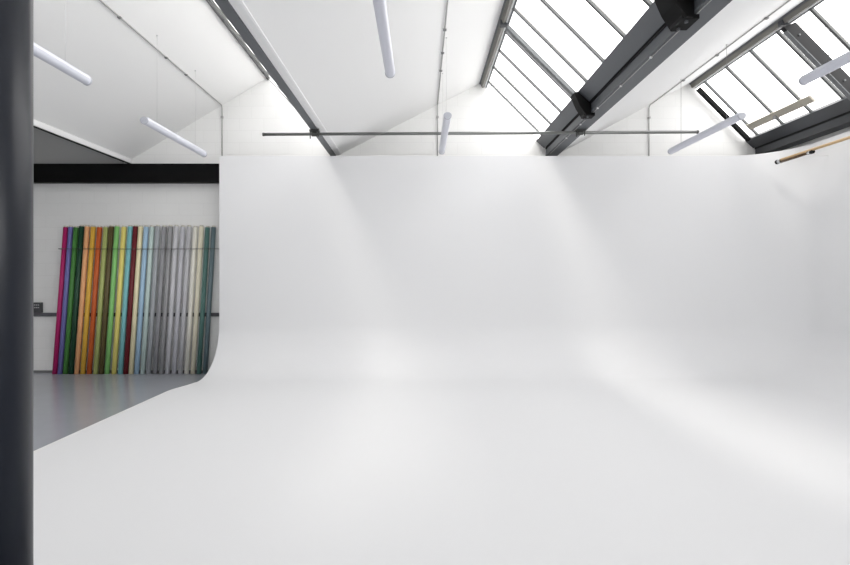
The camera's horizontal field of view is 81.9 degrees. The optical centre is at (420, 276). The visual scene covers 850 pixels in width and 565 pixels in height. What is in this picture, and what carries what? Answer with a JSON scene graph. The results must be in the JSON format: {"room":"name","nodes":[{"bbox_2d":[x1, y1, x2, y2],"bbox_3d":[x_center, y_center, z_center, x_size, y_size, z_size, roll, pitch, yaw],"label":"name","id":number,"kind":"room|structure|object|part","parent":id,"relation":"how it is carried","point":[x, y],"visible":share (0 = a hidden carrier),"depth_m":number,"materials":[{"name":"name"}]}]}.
{"room":"studio","nodes":[
{"label":"studio","id":0,"kind":"room"},
{"bbox_2d":[34,373,205,450],"bbox_3d":[-1.385,1.876,2.554,16.030,0.200,13.508,0,0,0],"label":"floor","id":1,"kind":"structure","parent":0,"point":[65,405],"depth_m":7.34,"materials":[{"name":"grey paint"}]},
{"bbox_2d":[0,0,33,564],"bbox_3d":[-1.667,-0.236,1.950,0.320,4.024,0.320,0,0,0],"label":"steel column","id":2,"kind":"structure","parent":1,"relation":"on","point":[16,16],"depth_m":1.91,"materials":[{"name":"black metal"}]},
{"bbox_2d":[52,226,67,373],"bbox_3d":[-6.634,0.413,9.014,0.244,2.722,0.081,0,0,-31],"label":"paper roll","id":3,"kind":"object","parent":1,"relation":"on","point":[65,228],"visible":1,"depth_m":8.99,"materials":[{"name":"pink"}]},
{"bbox_2d":[57,225,73,373],"bbox_3d":[-6.539,0.411,9.014,0.243,2.726,0.081,0,0,-31],"label":"paper roll","id":4,"kind":"object","parent":1,"relation":"on","point":[70,228],"visible":1,"depth_m":8.99,"materials":[{"name":"blue"}]},
{"bbox_2d":[63,226,78,373],"bbox_3d":[-6.440,0.415,9.014,0.244,2.718,0.082,0,0,-31],"label":"paper roll","id":5,"kind":"object","parent":1,"relation":"on","point":[76,229],"visible":1,"depth_m":8.99,"materials":[{"name":"green paper"}]},
{"bbox_2d":[68,225,83,373],"bbox_3d":[-6.338,0.405,9.014,0.244,2.738,0.083,0,0,-31],"label":"paper roll","id":6,"kind":"object","parent":1,"relation":"on","point":[81,227],"visible":1,"depth_m":8.99,"materials":[{"name":"green"}]},
{"bbox_2d":[74,225,89,373],"bbox_3d":[-6.233,0.407,9.014,0.242,2.735,0.081,0,0,-32],"label":"paper roll","id":7,"kind":"object","parent":1,"relation":"on","point":[87,227],"visible":1,"depth_m":8.99,"materials":[{"name":"brown paper"}]},
{"bbox_2d":[80,225,95,373],"bbox_3d":[-6.123,0.410,9.014,0.241,2.729,0.081,0,0,-32],"label":"paper roll","id":8,"kind":"object","parent":1,"relation":"on","point":[93,227],"visible":1,"depth_m":8.99,"materials":[{"name":"orange"}]},
{"bbox_2d":[87,226,101,373],"bbox_3d":[-6.006,0.414,9.014,0.240,2.720,0.081,0,0,-32],"label":"paper roll","id":9,"kind":"object","parent":1,"relation":"on","point":[99,228],"visible":1,"depth_m":8.99,"materials":[{"name":"orange paper"}]},
{"bbox_2d":[93,226,108,373],"bbox_3d":[-5.889,0.414,9.014,0.242,2.722,0.083,0,0,-32],"label":"paper roll","id":10,"kind":"object","parent":1,"relation":"on","point":[105,228],"visible":1,"depth_m":8.99,"materials":[{"name":"green"}]},
{"bbox_2d":[99,225,113,373],"bbox_3d":[-5.787,0.406,9.014,0.241,2.736,0.083,0,0,-32],"label":"paper roll","id":11,"kind":"object","parent":1,"relation":"on","point":[111,227],"visible":1,"depth_m":8.99,"materials":[{"name":"brown paper"}]},
{"bbox_2d":[104,225,119,373],"bbox_3d":[-5.682,0.407,9.014,0.238,2.735,0.081,0,0,-32],"label":"paper roll","id":12,"kind":"object","parent":1,"relation":"on","point":[116,228],"visible":1,"depth_m":8.99,"materials":[{"name":"green paper"}]},
{"bbox_2d":[111,225,126,373],"bbox_3d":[-5.554,0.412,9.014,0.239,2.724,0.082,0,0,-32],"label":"paper roll","id":13,"kind":"object","parent":1,"relation":"on","point":[123,228],"visible":1,"depth_m":8.99,"materials":[{"name":"yellow paper"}]},
{"bbox_2d":[118,225,132,373],"bbox_3d":[-5.437,0.407,9.014,0.239,2.734,0.083,0,0,-32],"label":"paper roll","id":14,"kind":"object","parent":1,"relation":"on","point":[130,228],"visible":1,"depth_m":8.99,"materials":[{"name":"teal paper"}]},
{"bbox_2d":[123,225,137,373],"bbox_3d":[-5.340,0.406,9.014,0.236,2.737,0.080,0,0,-33],"label":"paper roll","id":15,"kind":"object","parent":1,"relation":"on","point":[135,227],"visible":1,"depth_m":8.99,"materials":[{"name":"red"}]},
{"bbox_2d":[128,225,142,373],"bbox_3d":[-5.245,0.409,9.014,0.237,2.731,0.082,0,0,-33],"label":"paper roll","id":16,"kind":"object","parent":1,"relation":"on","point":[140,228],"visible":1,"depth_m":8.98,"materials":[{"name":"beige paper"}]},
{"bbox_2d":[134,225,148,373],"bbox_3d":[-5.141,0.410,9.014,0.235,2.728,0.081,0,0,-33],"label":"paper roll","id":17,"kind":"object","parent":1,"relation":"on","point":[146,228],"visible":1,"depth_m":8.99,"materials":[{"name":"blue paper"}]},
{"bbox_2d":[140,225,154,373],"bbox_3d":[-5.033,0.410,9.014,0.234,2.728,0.081,0,0,-33],"label":"paper roll","id":18,"kind":"object","parent":1,"relation":"on","point":[152,228],"visible":1,"depth_m":8.99,"materials":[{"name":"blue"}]},
{"bbox_2d":[146,225,159,373],"bbox_3d":[-4.928,0.405,9.014,0.236,2.739,0.083,0,0,-33],"label":"paper roll","id":19,"kind":"object","parent":1,"relation":"on","point":[157,227],"visible":1,"depth_m":8.98,"materials":[{"name":"grey paper"}]},
{"bbox_2d":[152,225,166,373],"bbox_3d":[-4.807,0.410,9.014,0.234,2.729,0.081,0,0,-33],"label":"paper roll","id":20,"kind":"object","parent":1,"relation":"on","point":[164,228],"visible":1,"depth_m":8.99,"materials":[{"name":"grey paper"}]},
{"bbox_2d":[159,225,172,373],"bbox_3d":[-4.694,0.405,9.014,0.234,2.738,0.082,0,0,-34],"label":"paper roll","id":21,"kind":"object","parent":1,"relation":"on","point":[170,228],"visible":1,"depth_m":8.98,"materials":[{"name":"grey"}]},
{"bbox_2d":[165,225,178,373],"bbox_3d":[-4.582,0.406,9.014,0.234,2.737,0.083,0,0,-34],"label":"paper roll","id":22,"kind":"object","parent":1,"relation":"on","point":[176,228],"visible":1,"depth_m":8.98,"materials":[{"name":"grey paper"}]},
{"bbox_2d":[171,225,184,373],"bbox_3d":[-4.461,0.410,9.014,0.232,2.728,0.082,0,0,-34],"label":"paper roll","id":23,"kind":"object","parent":1,"relation":"on","point":[182,229],"visible":1,"depth_m":8.99,"materials":[{"name":"grey paper"}]},
{"bbox_2d":[178,225,191,373],"bbox_3d":[-4.346,0.409,9.014,0.232,2.730,0.082,0,0,-34],"label":"paper roll","id":24,"kind":"object","parent":1,"relation":"on","point":[188,232],"visible":1,"depth_m":8.98,"materials":[{"name":"grey paper"}]},
{"bbox_2d":[184,226,197,373],"bbox_3d":[-4.231,0.414,9.014,0.231,2.720,0.081,0,0,-34],"label":"paper roll","id":25,"kind":"object","parent":1,"relation":"on","point":[195,229],"visible":1,"depth_m":8.98,"materials":[{"name":"white paper"}]},
{"bbox_2d":[190,225,203,373],"bbox_3d":[-4.117,0.406,9.014,0.229,2.736,0.080,0,0,-34],"label":"paper roll","id":26,"kind":"object","parent":1,"relation":"on","point":[201,227],"visible":1,"depth_m":8.98,"materials":[{"name":"beige paper"}]},
{"bbox_2d":[196,226,209,373],"bbox_3d":[-4.005,0.416,9.014,0.231,2.717,0.082,0,0,-34],"label":"paper roll","id":27,"kind":"object","parent":1,"relation":"on","point":[207,228],"visible":1,"depth_m":8.98,"materials":[{"name":"teal"}]},
{"bbox_2d":[203,226,215,373],"bbox_3d":[-3.892,0.413,9.014,0.230,2.723,0.082,0,0,-35],"label":"paper roll","id":28,"kind":"object","parent":1,"relation":"on","point":[213,228],"visible":0.94,"depth_m":8.98,"materials":[{"name":"teal paper"}]},
{"bbox_2d":[34,131,849,564],"bbox_3d":[1.331,-0.174,5.668,10.031,3.899,6.096,0,0,0],"label":"cove","id":29,"kind":"object","parent":1,"relation":"on","point":[418,360],"visible":1,"depth_m":7.28,"materials":[{"name":"white paint"}]},
{"bbox_2d":[775,136,849,163],"bbox_3d":[6.046,-1.900,5.862,0.366,0.083,4.525,0,0,0],"label":"pole","id":30,"kind":"object","parent":29,"relation":"attached to","point":[812,150],"visible":1,"depth_m":7.46,"materials":[{"name":"brown wood"}]},
{"bbox_3d":[5.900,-1.887,7.770,0.038,0.037,0.620,0,0,0],"label":"rod","id":31,"kind":"part","parent":30,"relation":"part of","materials":[{"name":"brown wood"}]},
{"bbox_2d":[34,79,754,369],"bbox_3d":[-1.385,-0.944,9.208,15.630,5.540,0.200,0,0,0],"label":"wall","id":32,"kind":"structure","parent":0,"point":[262,108],"depth_m":9.11,"materials":[{"name":"white paint"}]},
{"bbox_2d":[34,302,42,312],"bbox_3d":[-7.100,0.566,9.068,0.160,0.190,0.077,0,0,0],"label":"box","id":33,"kind":"object","parent":32,"relation":"attached to","point":[38,306],"visible":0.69,"depth_m":9.04,"materials":[{"name":"grey"}]},
{"bbox_2d":[34,128,123,163],"bbox_3d":[-7.355,-2.434,9.098,3.670,0.820,0.020,0,0,0],"label":"wall","id":34,"kind":"structure","parent":32,"relation":"attached to","point":[48,148],"depth_m":9.09,"materials":[{"name":"grey paint"}]},
{"bbox_2d":[34,370,208,372],"bbox_3d":[-5.600,1.755,9.098,7.200,0.042,0.020,0,0,0],"label":"baseboard","id":35,"kind":"structure","parent":32,"relation":"attached to","point":[35,371],"depth_m":9.09,"materials":[{"name":"grey"}]},
{"bbox_2d":[34,164,218,183],"bbox_3d":[-1.445,-1.901,9.014,15.490,0.339,0.143,0,0,0],"label":"beam","id":36,"kind":"structure","parent":32,"relation":"attached to","point":[43,173],"depth_m":8.96,"materials":[{"name":"black metal"}]},
{"bbox_2d":[34,313,218,316],"bbox_3d":[-4.885,0.697,9.082,4.570,0.068,0.049,0,0,0],"label":"cable trunking","id":37,"kind":"object","parent":32,"relation":"attached to","point":[35,314],"visible":0.17,"depth_m":9.06,"materials":[{"name":"grey plastic"}]},
{"bbox_2d":[34,0,803,158],"bbox_3d":[-1.538,-2.960,2.554,15.362,1.534,13.108,0,0,0],"label":"ceiling","id":38,"kind":"structure","parent":0,"point":[331,49],"depth_m":6.65,"materials":[{"name":"white paint"}]},
{"bbox_2d":[34,43,91,85],"bbox_3d":[-3.490,-2.659,4.230,0.106,1.316,1.800,0,0,0],"label":"batten","id":39,"kind":"object","parent":38,"relation":"hanging from","point":[41,53],"visible":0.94,"depth_m":4.71,"materials":[{"name":"white plastic"}]},
{"bbox_2d":[34,119,131,163],"bbox_3d":[-5.402,-2.182,2.551,0.058,0.171,13.103,0,0,0],"label":"beam","id":40,"kind":"structure","parent":38,"relation":"attached to","point":[39,125],"depth_m":7.71,"materials":[{"name":"white metal"}]},
{"bbox_2d":[99,0,222,155],"bbox_3d":[-3.690,-2.643,2.575,0.044,1.098,13.050,0,0,0],"label":"conduit","id":41,"kind":"object","parent":38,"relation":"attached to","point":[118,16],"visible":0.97,"depth_m":7.10,"materials":[{"name":"grey metal"}]},
{"bbox_2d":[140,35,206,156],"bbox_3d":[-3.570,-2.620,7.190,0.106,1.298,1.760,0,0,0],"label":"batten","id":42,"kind":"object","parent":38,"relation":"hanging from","point":[146,121],"visible":1,"depth_m":6.94,"materials":[{"name":"white plastic"}]},
{"bbox_2d":[144,121,206,156],"bbox_3d":[-3.570,-1.998,7.190,0.098,0.050,1.720,0,0,0],"label":"diffuser","id":43,"kind":"object","parent":42,"relation":"attached to","point":[153,125],"depth_m":7.04,"materials":[{"name":"white plastic"}]},
{"bbox_2d":[206,0,292,105],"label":"window","id":44,"kind":"structure","parent":38,"relation":"attached to","point":[272,81],"depth_m":7.37,"materials":[{"name":"grey metal"}]},
{"bbox_3d":[-2.836,-3.712,2.551,0.048,0.123,13.103,0,0,0],"label":"ridge rail","id":45,"kind":"part","parent":44,"relation":"part of","materials":[{"name":"grey metal"}]},
{"bbox_2d":[214,0,340,155],"bbox_3d":[-1.589,-2.351,2.551,0.242,0.204,13.103,0,0,0],"label":"beam","id":46,"kind":"structure","parent":38,"relation":"attached to","point":[236,12],"depth_m":5.13,"materials":[{"name":"grey metal"}]},
{"bbox_2d":[262,129,698,138],"bbox_3d":[0.911,-2.216,7.500,6.666,0.207,0.100,0,0,0],"label":"pipe","id":47,"kind":"object","parent":46,"relation":"hanging from","point":[313,132],"visible":0.98,"depth_m":7.48,"materials":[{"name":"grey metal"}]},
{"bbox_2d":[373,0,394,77],"bbox_3d":[-0.310,-2.443,4.035,0.106,0.883,1.810,0,0,0],"label":"tube light","id":48,"kind":"object","parent":38,"relation":"hanging from","point":[380,6],"visible":1,"depth_m":4.09,"materials":[{"name":"white plastic"}]},
{"bbox_2d":[436,0,447,155],"bbox_3d":[0.307,-2.643,2.575,0.044,1.098,13.050,0,0,0],"label":"conduit","id":49,"kind":"object","parent":38,"relation":"attached to","point":[444,29],"visible":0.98,"depth_m":7.36,"materials":[{"name":"grey metal"}]},
{"bbox_2d":[439,37,451,153],"bbox_3d":[0.340,-2.613,7.150,0.106,1.204,1.800,0,0,0],"label":"tube light","id":50,"kind":"object","parent":38,"relation":"hanging from","point":[446,119],"visible":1,"depth_m":6.99,"materials":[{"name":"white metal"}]},
{"bbox_2d":[439,118,450,153],"bbox_3d":[0.340,-2.038,7.150,0.098,0.050,1.760,0,0,0],"label":"diffuser","id":51,"kind":"object","parent":50,"relation":"attached to","point":[446,121],"depth_m":6.98,"materials":[{"name":"white plastic"}]},
{"bbox_2d":[479,0,652,134],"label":"window","id":52,"kind":"structure","parent":38,"relation":"attached to","point":[591,3],"depth_m":7.00,"materials":[{"name":"grey metal"}]},
{"bbox_3d":[1.155,-3.574,2.551,0.147,0.175,13.103,0,0,0],"label":"ridge rail","id":53,"kind":"part","parent":52,"relation":"part of","materials":[{"name":"grey metal"}]},
{"bbox_2d":[536,0,731,155],"bbox_3d":[2.370,-2.408,2.551,0.465,0.352,13.103,0,0,0],"label":"beam","id":54,"kind":"structure","parent":38,"relation":"attached to","point":[649,42],"depth_m":5.47,"materials":[{"name":"grey metal"}]},
{"bbox_2d":[506,25,575,95],"bbox_3d":[1.673,-2.989,6.800,0.980,0.980,0.075,0,0,0],"label":"strut","id":55,"kind":"object","parent":54,"relation":"attached to","point":[509,29],"visible":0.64,"depth_m":6.76,"materials":[{"name":"grey metal"}]},
{"bbox_2d":[570,92,594,119],"bbox_3d":[2.225,-2.351,6.740,0.289,0.337,0.180,0,0,0],"label":"bracket","id":56,"kind":"object","parent":54,"relation":"attached to","point":[582,105],"visible":1,"depth_m":6.65,"materials":[{"name":"black metal"}]},
{"bbox_3d":[2.296,-2.218,6.740,0.149,0.039,0.144,0,0,0],"label":"foot plate","id":57,"kind":"part","parent":56,"relation":"part of","materials":[{"name":"black metal"}]},
{"bbox_2d":[654,0,699,31],"bbox_3d":[2.225,-2.351,4.270,0.289,0.337,0.260,0,0,0],"label":"bracket","id":58,"kind":"object","parent":54,"relation":"attached to","point":[678,15],"visible":1,"depth_m":4.23,"materials":[{"name":"black metal"}]},
{"bbox_3d":[2.296,-2.218,4.270,0.149,0.039,0.208,0,0,0],"label":"foot plate","id":59,"kind":"part","parent":58,"relation":"part of","materials":[{"name":"black metal"}]},
{"bbox_2d":[668,44,745,153],"bbox_3d":[4.100,-2.565,7.150,0.106,1.109,1.800,0,0,0],"label":"batten","id":60,"kind":"object","parent":38,"relation":"hanging from","point":[740,116],"visible":1,"depth_m":6.81,"materials":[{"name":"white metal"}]},
{"bbox_2d":[668,116,740,153],"bbox_3d":[4.100,-2.038,7.150,0.098,0.050,1.760,0,0,0],"label":"diffuser","id":61,"kind":"object","parent":60,"relation":"attached to","point":[731,120],"depth_m":7.00,"materials":[{"name":"white plastic"}]},
{"bbox_2d":[648,0,790,155],"bbox_3d":[4.229,-2.639,2.575,0.044,1.089,13.050,0,0,0],"label":"conduit","id":62,"kind":"object","parent":38,"relation":"attached to","point":[767,17],"visible":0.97,"depth_m":7.36,"materials":[{"name":"grey metal"}]},
{"bbox_2d":[689,0,849,134],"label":"window","id":63,"kind":"structure","parent":38,"relation":"attached to","point":[813,11],"depth_m":7.40,"materials":[{"name":"grey metal"}]},
{"bbox_3d":[5.049,-3.574,2.551,0.147,0.175,13.103,0,0,0],"label":"ridge rail","id":64,"kind":"part","parent":63,"relation":"part of","materials":[{"name":"grey metal"}]},
{"bbox_2d":[746,95,815,129],"bbox_3d":[5.879,-2.680,8.080,0.108,0.122,1.440,0,0,0],"label":"strut","id":65,"kind":"object","parent":63,"relation":"attached to","point":[775,115],"visible":1,"depth_m":7.97,"materials":[{"name":"grey metal"}]},
{"bbox_2d":[747,97,849,153],"bbox_3d":[6.255,-2.416,2.551,0.465,0.335,13.103,0,0,0],"label":"beam","id":66,"kind":"structure","parent":38,"relation":"attached to","point":[834,116],"depth_m":7.86,"materials":[{"name":"grey metal"}]},
{"bbox_2d":[696,87,750,141],"bbox_3d":[5.558,-2.986,9.000,0.978,0.986,0.070,0,0,0],"label":"strut","id":67,"kind":"object","parent":66,"relation":"attached to","point":[735,126],"visible":1,"depth_m":8.96,"materials":[{"name":"black metal"}]},
{"bbox_2d":[780,22,849,100],"bbox_3d":[5.498,-2.946,6.714,1.098,1.065,0.082,0,0,0],"label":"strut","id":68,"kind":"object","parent":66,"relation":"attached to","point":[793,32],"visible":1,"depth_m":6.68,"materials":[{"name":"black metal"}]},
{"bbox_2d":[798,0,849,85],"bbox_3d":[4.000,-2.533,4.230,0.106,1.065,1.800,0,0,0],"label":"batten","id":69,"kind":"object","parent":38,"relation":"hanging from","point":[844,59],"visible":1,"depth_m":4.81,"materials":[{"name":"white metal"}]},
{"bbox_2d":[800,54,849,84],"bbox_3d":[4.000,-2.028,4.230,0.098,0.050,1.760,0,0,0],"label":"diffuser","id":70,"kind":"object","parent":69,"relation":"attached to","point":[843,60],"depth_m":4.80,"materials":[{"name":"white plastic"}]},
{"bbox_2d":[785,127,849,149],"bbox_3d":[6.530,-0.277,2.554,0.200,4.205,13.108,0,0,0],"label":"wall","id":71,"kind":"structure","parent":0,"point":[848,128],"depth_m":7.83,"materials":[{"name":"white paint"}]}
]}

